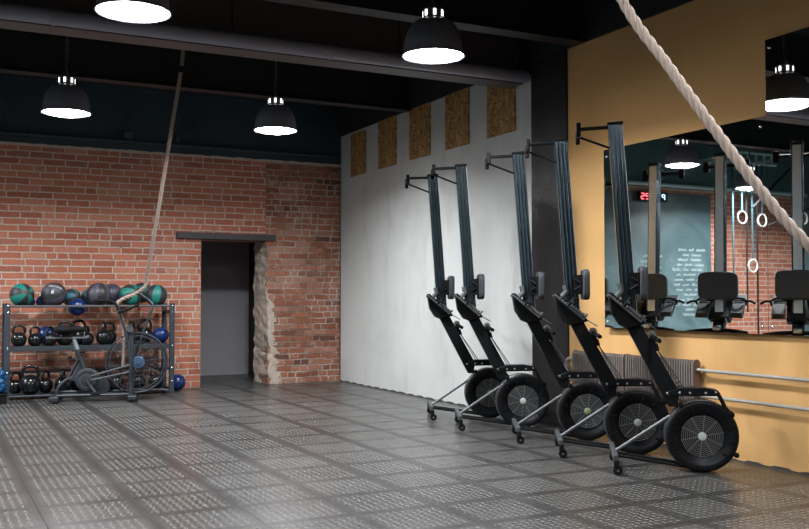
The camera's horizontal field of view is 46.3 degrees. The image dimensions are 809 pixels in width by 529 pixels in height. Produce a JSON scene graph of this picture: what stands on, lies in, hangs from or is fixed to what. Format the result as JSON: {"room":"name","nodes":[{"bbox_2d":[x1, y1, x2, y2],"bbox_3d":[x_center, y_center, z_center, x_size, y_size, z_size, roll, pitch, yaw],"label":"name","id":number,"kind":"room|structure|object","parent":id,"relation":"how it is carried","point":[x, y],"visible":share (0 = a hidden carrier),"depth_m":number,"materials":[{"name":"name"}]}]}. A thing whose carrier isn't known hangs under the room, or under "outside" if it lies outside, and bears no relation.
{"room":"gym","nodes":[
{"label":"gym","id":0,"kind":"room"},
{"bbox_2d":[0,75,340,389],"bbox_3d":[-5.470,-0.372,11.630,9.950,3.956,0.543,1,-2,-27],"label":"wall","id":1,"kind":"structure","parent":0,"point":[78,219],"depth_m":12.32,"materials":[{"name":"red brick"}]},
{"bbox_2d":[124,131,132,138],"bbox_3d":[-3.596,-1.682,12.303,0.110,0.090,0.070,1,-2,-27],"label":"junction box","id":2,"kind":"object","parent":1,"relation":"attached to","point":[127,135],"visible":1,"depth_m":12.27,"materials":[{"name":"grey plastic"}]},
{"bbox_2d":[0,130,339,157],"bbox_3d":[-2.974,-1.586,12.612,4.550,0.070,0.077,1,-2,-27],"label":"pipe","id":3,"kind":"object","parent":1,"relation":"attached to","point":[26,134],"visible":1,"depth_m":12.46,"materials":[{"name":"black metal"}]},
{"bbox_2d":[0,141,340,166],"bbox_3d":[-5.357,-1.509,11.448,9.950,0.046,0.041,1,-2,-27],"label":"trim","id":4,"kind":"structure","parent":1,"relation":"attached to","point":[1,142],"depth_m":12.53,"materials":[{"name":"paint"}]},
{"bbox_2d":[176,232,275,240],"bbox_3d":[-2.446,-0.379,12.943,1.380,0.085,0.200,1,-2,-27],"label":"lintel","id":5,"kind":"object","parent":1,"relation":"attached to","point":[184,235],"visible":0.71,"depth_m":12.84,"materials":[{"name":"paint"}]},
{"bbox_2d":[253,241,270,383],"bbox_3d":[-2.017,0.672,13.362,0.101,1.990,0.515,1,-2,-27],"label":"door frame","id":6,"kind":"structure","parent":1,"relation":"attached to","point":[260,250],"depth_m":13.37,"materials":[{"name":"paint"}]},
{"bbox_2d":[0,73,341,107],"bbox_3d":[-1.742,-2.650,4.358,10.150,0.100,17.180,1,-2,-27],"label":"ceiling","id":7,"kind":"structure","parent":0,"point":[0,73],"depth_m":12.50,"materials":[{"name":"black paint"}]},
{"bbox_2d":[40,36,91,117],"bbox_3d":[-3.346,-1.952,9.365,0.480,0.975,0.480,1,-2,-27],"label":"pendant lamp","id":8,"kind":"object","parent":7,"relation":"hanging from","point":[65,99],"visible":0.91,"depth_m":9.22,"materials":[{"name":"metal"}]},
{"bbox_2d":[94,0,171,23],"bbox_3d":[-1.734,-2.067,6.059,0.480,0.975,0.480,1,-2,-27],"label":"pendant lamp","id":9,"kind":"object","parent":7,"relation":"hanging from","point":[129,11],"visible":1,"depth_m":5.97,"materials":[{"name":"metal"}]},
{"bbox_2d":[115,50,184,368],"bbox_3d":[-2.725,-0.592,10.604,0.378,3.572,1.469,2,-3,-44],"label":"rope","id":10,"kind":"object","parent":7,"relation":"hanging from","point":[181,66],"visible":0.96,"depth_m":10.62,"materials":[{"name":"beige fabric"}]},
{"bbox_2d":[0,28,411,112],"bbox_3d":[-4.366,-2.196,9.473,9.910,0.450,0.160,1,-2,-27],"label":"ceiling beam","id":11,"kind":"structure","parent":7,"relation":"attached to","point":[21,52],"depth_m":10.51,"materials":[{"name":"metal"}]},
{"bbox_2d":[0,0,522,88],"bbox_3d":[-3.285,-2.188,7.340,9.910,0.615,0.240,1,-2,-27],"label":"ceiling beam","id":12,"kind":"structure","parent":7,"relation":"attached to","point":[253,17],"depth_m":8.49,"materials":[{"name":"black metal"}]},
{"bbox_2d":[0,0,529,82],"bbox_3d":[-3.183,-2.157,7.167,9.916,0.568,0.136,1,-2,-27],"label":"ceiling pipe","id":13,"kind":"object","parent":12,"relation":"hanging from","point":[10,11],"visible":0.98,"depth_m":8.04,"materials":[{"name":"black metal"}]},
{"bbox_2d":[253,61,297,134],"bbox_3d":[-1.411,-1.918,10.347,0.480,0.975,0.480,1,-2,-27],"label":"pendant lamp","id":14,"kind":"object","parent":7,"relation":"hanging from","point":[274,118],"visible":0.87,"depth_m":10.19,"materials":[{"name":"metal"}]},
{"bbox_2d":[263,0,584,45],"bbox_3d":[-2.819,-2.312,6.425,9.910,0.430,0.180,1,-2,-27],"label":"ceiling beam","id":15,"kind":"structure","parent":7,"relation":"attached to","point":[549,21],"depth_m":8.23,"materials":[{"name":"metal"}]},
{"bbox_2d":[402,0,464,63],"bbox_3d":[0.218,-2.029,7.160,0.480,0.975,0.480,1,-2,-27],"label":"pendant lamp","id":16,"kind":"object","parent":7,"relation":"hanging from","point":[433,38],"visible":1,"depth_m":7.00,"materials":[{"name":"metal"}]},
{"bbox_3d":[-1.176,-2.425,3.190,9.910,0.430,0.180,1,-2,-27],"label":"ceiling beam","id":17,"kind":"structure","parent":7,"relation":"attached to","visible":0},
{"bbox_2d":[616,0,808,253],"bbox_3d":[1.162,-0.748,3.481,1.922,2.923,0.142,-1,-2,28],"label":"rope","id":18,"kind":"object","parent":17,"relation":"hanging from","point":[627,9],"visible":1,"depth_m":3.51,"materials":[{"name":"beige fabric"}]},
{"bbox_2d":[200,241,248,375],"bbox_3d":[-3.327,0.407,14.510,2.400,2.600,0.100,1,-2,-27],"label":"wall","id":19,"kind":"structure","parent":0,"point":[224,336],"depth_m":14.72,"materials":[{"name":"grey paint"}]},
{"bbox_2d":[248,242,255,374],"bbox_3d":[-2.096,0.399,14.294,0.120,2.600,1.300,1,-2,-27],"label":"wall","id":20,"kind":"structure","parent":0,"point":[251,245],"depth_m":14.72,"materials":[{"name":"black paint"}]},
{"bbox_2d":[261,162,340,383],"bbox_3d":[-1.543,0.125,13.610,1.141,3.100,0.537,1,-2,-27],"label":"wall pier","id":21,"kind":"object","parent":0,"point":[302,274],"visible":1,"depth_m":13.39,"materials":[{"name":"brick"}]},
{"bbox_2d":[0,374,808,528],"bbox_3d":[-2.018,1.417,4.761,9.950,0.100,18.400,1,-2,-27],"label":"floor","id":22,"kind":"structure","parent":0,"point":[235,451],"depth_m":6.60,"materials":[{"name":"rubber"}]},
{"bbox_2d":[0,392,7,404],"bbox_3d":[-4.651,1.514,10.669,0.310,0.119,0.290,1,-2,-27],"label":"crate","id":23,"kind":"object","parent":22,"relation":"on","point":[3,396],"visible":0.98,"depth_m":10.60,"materials":[{"name":"plastic"}]},
{"bbox_2d":[0,369,7,392],"bbox_3d":[-4.657,1.302,10.681,0.323,0.292,0.332,1,-2,-27],"label":"bag","id":24,"kind":"object","parent":23,"relation":"on","point":[3,376],"visible":1,"depth_m":10.64,"materials":[{"name":"plastic"}]},
{"bbox_2d":[1,303,174,400],"bbox_3d":[-3.870,1.041,11.621,1.970,1.130,0.489,1,-2,-27],"label":"storage rack","id":25,"kind":"object","parent":22,"relation":"on","point":[7,348],"visible":0.77,"depth_m":11.40,"materials":[{"name":"metal"}]},
{"bbox_2d":[9,372,21,393],"bbox_3d":[-4.650,1.413,11.301,0.165,0.253,0.175,-1,-2,29],"label":"kettlebell","id":26,"kind":"object","parent":25,"relation":"on","point":[14,384],"visible":0.77,"depth_m":11.24,"materials":[{"name":"metal"}]},
{"bbox_2d":[11,324,26,345],"bbox_3d":[-4.569,0.840,11.194,0.179,0.259,0.169,1,-2,-33],"label":"kettlebell","id":27,"kind":"object","parent":25,"relation":"on","point":[18,338],"visible":1,"depth_m":11.15,"materials":[{"name":"metal"}]},
{"bbox_2d":[9,283,34,304],"bbox_3d":[-4.540,0.364,11.214,0.279,0.280,0.280,0,-2,-7],"label":"medicine ball","id":28,"kind":"object","parent":25,"relation":"on","point":[20,294],"visible":0.95,"depth_m":11.12,"materials":[{"name":"teal rubber"}]},
{"bbox_2d":[19,364,40,394],"bbox_3d":[-4.431,1.359,11.190,0.243,0.352,0.229,1,-2,-30],"label":"kettlebell","id":29,"kind":"object","parent":25,"relation":"on","point":[29,384],"visible":1,"depth_m":11.12,"materials":[{"name":"metal"}]},
{"bbox_2d":[28,326,41,345],"bbox_3d":[-4.401,0.853,11.256,0.154,0.236,0.163,-1,-2,34],"label":"kettlebell","id":30,"kind":"object","parent":25,"relation":"on","point":[34,339],"visible":0.98,"depth_m":11.21,"materials":[{"name":"metal"}]},
{"bbox_2d":[36,296,45,304],"bbox_3d":[-4.401,0.451,11.484,0.150,0.150,0.149,0,-2,4],"label":"medicine ball","id":31,"kind":"object","parent":25,"relation":"on","point":[39,301],"visible":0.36,"depth_m":11.42,"materials":[{"name":"blue rubber"}]},
{"bbox_2d":[39,370,52,392],"bbox_3d":[-4.333,1.409,11.406,0.174,0.267,0.185,0,-2,12],"label":"kettlebell","id":32,"kind":"object","parent":25,"relation":"in","point":[46,383],"visible":0.95,"depth_m":11.35,"materials":[{"name":"metal"}]},
{"bbox_2d":[37,326,55,344],"bbox_3d":[-4.365,0.864,11.521,0.230,0.230,0.230,1,-2,-27],"label":"medicine ball","id":33,"kind":"object","parent":25,"relation":"on","point":[43,329],"visible":0.36,"depth_m":11.44,"materials":[{"name":"blue plastic"}]},
{"bbox_2d":[43,326,56,345],"bbox_3d":[-4.246,0.855,11.318,0.154,0.236,0.163,0,-2,12],"label":"kettlebell","id":34,"kind":"object","parent":25,"relation":"on","point":[48,342],"visible":0.97,"depth_m":11.26,"materials":[{"name":"metal"}]},
{"bbox_2d":[41,282,66,304],"bbox_3d":[-4.221,0.362,11.376,0.295,0.295,0.296,0,-2,2],"label":"medicine ball","id":35,"kind":"object","parent":25,"relation":"on","point":[53,293],"visible":0.96,"depth_m":11.27,"materials":[{"name":"grey rubber"}]},
{"bbox_2d":[54,368,70,390],"bbox_3d":[-4.114,1.394,11.383,0.193,0.296,0.204,0,-2,-11],"label":"kettlebell","id":36,"kind":"object","parent":25,"relation":"on","point":[67,385],"visible":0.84,"depth_m":11.31,"materials":[{"name":"metal"}]},
{"bbox_2d":[56,321,73,344],"bbox_3d":[-4.123,0.831,11.476,0.204,0.296,0.193,1,-2,-21],"label":"kettlebell","id":37,"kind":"object","parent":25,"relation":"on","point":[59,341],"visible":0.55,"depth_m":11.42,"materials":[{"name":"metal"}]},
{"bbox_2d":[64,288,80,304],"bbox_3d":[-4.111,0.407,11.666,0.224,0.224,0.223,0,-2,-4],"label":"medicine ball","id":38,"kind":"object","parent":25,"relation":"on","point":[72,294],"visible":0.61,"depth_m":11.58,"materials":[{"name":"blue rubber"}]},
{"bbox_2d":[70,367,80,389],"bbox_3d":[-3.986,1.394,11.572,0.214,0.310,0.202,2,-3,-44],"label":"kettlebell","id":39,"kind":"object","parent":25,"relation":"on","point":[73,384],"visible":0.09,"depth_m":11.48,"materials":[{"name":"metal"}]},
{"bbox_2d":[68,298,85,315],"bbox_3d":[-3.980,0.516,11.493,0.212,0.212,0.212,1,-2,-27],"label":"medicine ball","id":40,"kind":"object","parent":25,"relation":"on","point":[76,311],"visible":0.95,"depth_m":11.42,"materials":[{"name":"blue plastic"}]},
{"bbox_2d":[72,319,85,343],"bbox_3d":[-4.026,0.831,11.672,0.214,0.310,0.202,2,-3,-38],"label":"kettlebell","id":41,"kind":"object","parent":25,"relation":"on","point":[78,334],"visible":0.43,"depth_m":11.62,"materials":[{"name":"metal"}]},
{"bbox_2d":[81,289,90,304],"bbox_3d":[-3.928,0.401,11.781,0.199,0.200,0.199,0,-2,-8],"label":"medicine ball","id":42,"kind":"object","parent":25,"relation":"on","point":[83,295],"visible":0.23,"depth_m":11.70,"materials":[{"name":"blue rubber"}]},
{"bbox_2d":[80,325,93,344],"bbox_3d":[-3.865,0.861,11.511,0.156,0.239,0.165,0,-2,-6],"label":"kettlebell","id":43,"kind":"object","parent":25,"relation":"on","point":[90,338],"visible":0.88,"depth_m":11.46,"materials":[{"name":"metal"}]},
{"bbox_2d":[9,366,168,397],"bbox_3d":[-3.873,1.434,11.613,1.850,0.292,0.460,1,-2,-27],"label":"shelf","id":44,"kind":"object","parent":25,"relation":"attached to","point":[39,394],"depth_m":11.50,"materials":[{"name":"metal"}]},
{"bbox_2d":[10,342,169,351],"bbox_3d":[-3.872,1.011,11.626,1.850,0.058,0.460,1,-2,-27],"label":"shelf","id":45,"kind":"object","parent":25,"relation":"attached to","point":[94,346],"depth_m":11.39,"materials":[{"name":"metal"}]},
{"bbox_2d":[86,283,110,304],"bbox_3d":[-3.755,0.369,11.590,0.291,0.292,0.292,0,-2,-5],"label":"medicine ball","id":46,"kind":"object","parent":25,"relation":"on","point":[96,290],"visible":0.88,"depth_m":11.49,"materials":[{"name":"grey rubber"}]},
{"bbox_2d":[96,321,111,344],"bbox_3d":[-3.689,0.839,11.607,0.189,0.290,0.200,0,-2,-9],"label":"kettlebell","id":47,"kind":"object","parent":25,"relation":"on","point":[104,336],"visible":1,"depth_m":11.54,"materials":[{"name":"metal"}]},
{"bbox_2d":[106,322,116,343],"bbox_3d":[-3.699,0.854,11.832,0.180,0.276,0.191,-2,-3,40],"label":"kettlebell","id":48,"kind":"object","parent":25,"relation":"on","point":[114,335],"visible":0.51,"depth_m":11.81,"materials":[{"name":"metal"}]},
{"bbox_2d":[106,284,120,304],"bbox_3d":[-3.692,0.376,11.913,0.272,0.271,0.272,2,-3,-39],"label":"medicine ball","id":49,"kind":"object","parent":25,"relation":"on","point":[115,289],"visible":0.42,"depth_m":11.82,"materials":[{"name":"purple rubber"}]},
{"bbox_2d":[108,367,123,389],"bbox_3d":[-3.584,1.413,11.730,0.195,0.282,0.184,2,-3,-38],"label":"kettlebell","id":50,"kind":"object","parent":25,"relation":"on","point":[112,386],"visible":0.38,"depth_m":11.67,"materials":[{"name":"metal"}]},
{"bbox_2d":[119,284,141,304],"bbox_3d":[-3.414,0.385,11.785,0.277,0.278,0.277,0,-2,-8],"label":"medicine ball","id":51,"kind":"object","parent":25,"relation":"on","point":[128,289],"visible":0.72,"depth_m":11.69,"materials":[{"name":"teal rubber"}]},
{"bbox_2d":[126,321,138,343],"bbox_3d":[-3.424,0.851,11.831,0.184,0.282,0.195,0,-2,12],"label":"kettlebell","id":52,"kind":"object","parent":25,"relation":"on","point":[130,322],"visible":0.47,"depth_m":11.80,"materials":[{"name":"metal"}]},
{"bbox_2d":[134,368,145,387],"bbox_3d":[-3.343,1.418,11.852,0.184,0.282,0.195,-1,-2,23],"label":"kettlebell","id":53,"kind":"object","parent":25,"relation":"on","point":[136,380],"visible":0.34,"depth_m":11.78,"materials":[{"name":"metal"}]},
{"bbox_2d":[136,283,149,302],"bbox_3d":[-3.353,0.360,12.075,0.260,0.259,0.260,0,-2,-4],"label":"medicine ball","id":54,"kind":"object","parent":25,"relation":"on","point":[139,285],"visible":0.23,"depth_m":12.00,"materials":[{"name":"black rubber"}]},
{"bbox_2d":[137,319,152,342],"bbox_3d":[-3.313,0.844,12.056,0.214,0.310,0.202,1,-2,-30],"label":"kettlebell","id":55,"kind":"object","parent":25,"relation":"on","point":[147,330],"visible":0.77,"depth_m":12.01,"materials":[{"name":"metal"}]},
{"bbox_2d":[148,367,162,387],"bbox_3d":[-3.147,1.428,11.951,0.185,0.267,0.174,2,-3,-44],"label":"kettlebell","id":56,"kind":"object","parent":25,"relation":"in","point":[159,385],"visible":0.6,"depth_m":11.90,"materials":[{"name":"metal"}]},
{"bbox_2d":[145,285,166,304],"bbox_3d":[-3.129,0.389,11.907,0.274,0.274,0.274,0,-2,-5],"label":"medicine ball","id":57,"kind":"object","parent":25,"relation":"on","point":[157,294],"visible":0.87,"depth_m":11.81,"materials":[{"name":"teal rubber"}]},
{"bbox_2d":[153,327,168,342],"bbox_3d":[-3.083,0.894,11.958,0.200,0.200,0.200,1,-2,-27],"label":"medicine ball","id":58,"kind":"object","parent":25,"relation":"on","point":[160,333],"visible":0.84,"depth_m":11.89,"materials":[{"name":"blue plastic"}]},
{"bbox_2d":[47,293,167,403],"bbox_3d":[-3.443,0.949,10.993,1.355,1.269,0.549,0,-2,-8],"label":"bike","id":59,"kind":"object","parent":22,"relation":"on","point":[88,380],"visible":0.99,"depth_m":10.92,"materials":[{"name":"metal"}]},
{"bbox_2d":[127,326,132,332],"bbox_3d":[-3.180,0.752,10.946,0.070,0.070,0.050,0,-2,-14],"label":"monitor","id":60,"kind":"object","parent":59,"relation":"on","point":[129,328],"depth_m":10.92,"materials":[{"name":"grey plastic"}]},
{"bbox_2d":[174,374,185,390],"bbox_3d":[-2.929,1.519,12.171,0.214,0.214,0.214,1,-2,-27],"label":"medicine ball","id":61,"kind":"object","parent":22,"relation":"on","point":[179,380],"visible":0.79,"depth_m":12.10,"materials":[{"name":"blue plastic"}]},
{"bbox_2d":[405,174,509,420],"bbox_3d":[0.556,0.310,9.555,1.090,2.450,0.615,0,-2,-2],"label":"rowing machine","id":62,"kind":"object","parent":22,"relation":"on","point":[482,381],"visible":0.79,"depth_m":9.48,"materials":[{"name":"black plastic"}]},
{"bbox_2d":[476,378,499,407],"bbox_3d":[0.855,1.283,9.442,0.289,0.292,0.006,0,-2,-2],"label":"fan grille","id":63,"kind":"object","parent":62,"relation":"attached to","point":[484,386],"depth_m":9.45,"materials":[{"name":"metal"}]},
{"bbox_2d":[431,164,549,430],"bbox_3d":[0.797,0.285,8.829,1.090,2.450,0.615,0,-2,0],"label":"rowing machine","id":64,"kind":"object","parent":22,"relation":"on","point":[518,395],"visible":0.94,"depth_m":8.74,"materials":[{"name":"black plastic"}]},
{"bbox_2d":[508,386,537,416],"bbox_3d":[1.094,1.258,8.708,0.289,0.292,0.006,0,-2,0],"label":"fan grille","id":65,"kind":"object","parent":64,"relation":"attached to","point":[522,400],"depth_m":8.72,"materials":[{"name":"metal"}]},
{"bbox_2d":[485,151,612,443],"bbox_3d":[1.245,0.258,8.067,1.090,2.450,0.615,0,-2,3],"label":"rowing machine","id":66,"kind":"object","parent":22,"relation":"on","point":[578,400],"visible":0.85,"depth_m":7.98,"materials":[{"name":"black plastic"}]},
{"bbox_2d":[570,394,603,427],"bbox_3d":[1.537,1.230,7.931,0.289,0.292,0.006,0,-2,3],"label":"fan grille","id":67,"kind":"object","parent":66,"relation":"attached to","point":[586,394],"depth_m":7.93,"materials":[{"name":"grey metal"}]},
{"bbox_2d":[525,138,668,457],"bbox_3d":[1.496,0.234,7.367,1.090,2.450,0.615,0,-2,6],"label":"rowing machine","id":68,"kind":"object","parent":22,"relation":"on","point":[629,412],"visible":0.88,"depth_m":7.28,"materials":[{"name":"black plastic"}]},
{"bbox_2d":[619,404,655,440],"bbox_3d":[1.781,1.206,7.213,0.289,0.292,0.006,0,-2,6],"label":"fan grille","id":69,"kind":"object","parent":68,"relation":"attached to","point":[634,419],"depth_m":7.22,"materials":[{"name":"metal"}]},
{"bbox_2d":[575,121,738,474],"bbox_3d":[1.768,0.209,6.661,1.090,2.450,0.615,0,-2,10],"label":"rowing machine","id":70,"kind":"object","parent":22,"relation":"on","point":[701,435],"visible":1,"depth_m":6.57,"materials":[{"name":"metal"}]},
{"bbox_2d":[681,415,723,456],"bbox_3d":[2.045,1.180,6.490,0.289,0.292,0.006,0,-2,10],"label":"fan grille","id":71,"kind":"object","parent":70,"relation":"attached to","point":[701,435],"depth_m":6.50,"materials":[{"name":"metal"}]},
{"bbox_2d":[517,63,530,73],"bbox_3d":[1.259,-1.967,9.572,0.200,0.130,0.340,1,-2,-27],"label":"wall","id":72,"kind":"structure","parent":0,"point":[527,67],"depth_m":9.43,"materials":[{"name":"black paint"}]},
{"bbox_2d":[531,49,569,425],"bbox_3d":[1.464,-0.457,9.115,0.180,3.950,0.580,1,-2,-27],"label":"wall column","id":73,"kind":"structure","parent":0,"point":[549,74],"depth_m":9.07,"materials":[{"name":"black paint"}]},
{"bbox_2d":[339,0,808,471],"bbox_3d":[2.906,-0.575,6.309,0.230,3.990,16.580,1,-2,-27],"label":"wall","id":74,"kind":"structure","parent":0,"point":[717,46],"depth_m":8.78,"materials":[{"name":"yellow paint"}]},
{"bbox_2d":[350,129,365,176],"bbox_3d":[-0.641,-1.543,13.125,0.020,0.600,0.500,1,-2,-27],"label":"wood panel","id":75,"kind":"object","parent":74,"relation":"attached to","point":[358,139],"visible":1,"depth_m":13.10,"materials":[{"name":"brown wood"}]},
{"bbox_2d":[378,115,396,168],"bbox_3d":[-0.225,-1.587,12.306,0.020,0.630,0.520,1,-2,-27],"label":"wood panel","id":76,"kind":"object","parent":74,"relation":"attached to","point":[387,128],"visible":1,"depth_m":12.28,"materials":[{"name":"brown wood"}]},
{"bbox_2d":[409,102,430,159],"bbox_3d":[0.185,-1.615,11.499,0.020,0.630,0.530,1,-2,-27],"label":"wood panel","id":77,"kind":"object","parent":74,"relation":"attached to","point":[420,116],"visible":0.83,"depth_m":11.47,"materials":[{"name":"brown wood"}]},
{"bbox_2d":[445,87,469,149],"bbox_3d":[0.594,-1.643,10.693,0.020,0.630,0.520,1,-2,-27],"label":"wood panel","id":78,"kind":"object","parent":74,"relation":"attached to","point":[457,108],"visible":1,"depth_m":10.66,"materials":[{"name":"brown wood"}]},
{"bbox_2d":[487,86,515,137],"bbox_3d":[1.008,-1.671,9.877,0.020,0.630,0.530,1,-2,-27],"label":"wood panel","id":79,"kind":"object","parent":74,"relation":"attached to","point":[501,102],"visible":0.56,"depth_m":9.86,"materials":[{"name":"brown wood"}]},
{"bbox_2d":[340,380,808,474],"bbox_3d":[2.829,1.407,6.189,0.012,0.020,16.560,1,-2,-27],"label":"trim","id":80,"kind":"structure","parent":74,"relation":"attached to","point":[734,459],"depth_m":7.30,"materials":[{"name":"rubber"}]},
{"bbox_2d":[564,350,700,400],"bbox_3d":[1.864,0.924,7.991,0.076,0.340,1.674,1,-2,-27],"label":"radiator","id":81,"kind":"object","parent":74,"relation":"attached to","point":[626,365],"visible":0.44,"depth_m":7.82,"materials":[{"name":"grey metal"}]},
{"bbox_2d":[604,116,768,333],"bbox_3d":[2.170,-0.254,7.479,0.052,1.550,1.778,1,-2,-27],"label":"wall mirror","id":82,"kind":"object","parent":74,"relation":"attached to","point":[699,230],"visible":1,"depth_m":7.29,"materials":[{"name":"clear mirror"}]},
{"bbox_2d":[695,367,808,381],"bbox_3d":[4.397,0.662,3.045,0.078,0.040,9.450,1,-2,-27],"label":"pipe","id":83,"kind":"object","parent":74,"relation":"attached to","point":[698,370],"visible":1,"depth_m":6.75,"materials":[{"name":"metal"}]},
{"bbox_2d":[696,396,808,411],"bbox_3d":[4.397,0.857,3.038,0.078,0.040,9.450,1,-2,-27],"label":"pipe","id":84,"kind":"object","parent":74,"relation":"attached to","point":[707,397],"visible":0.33,"depth_m":6.69,"materials":[{"name":"metal"}]},
{"bbox_2d":[765,27,808,335],"bbox_3d":[3.082,-0.586,5.727,0.052,2.090,2.183,1,-2,-27],"label":"wall mirror","id":85,"kind":"object","parent":74,"relation":"attached to","point":[786,55],"visible":1,"depth_m":6.53,"materials":[{"name":"clear mirror"}]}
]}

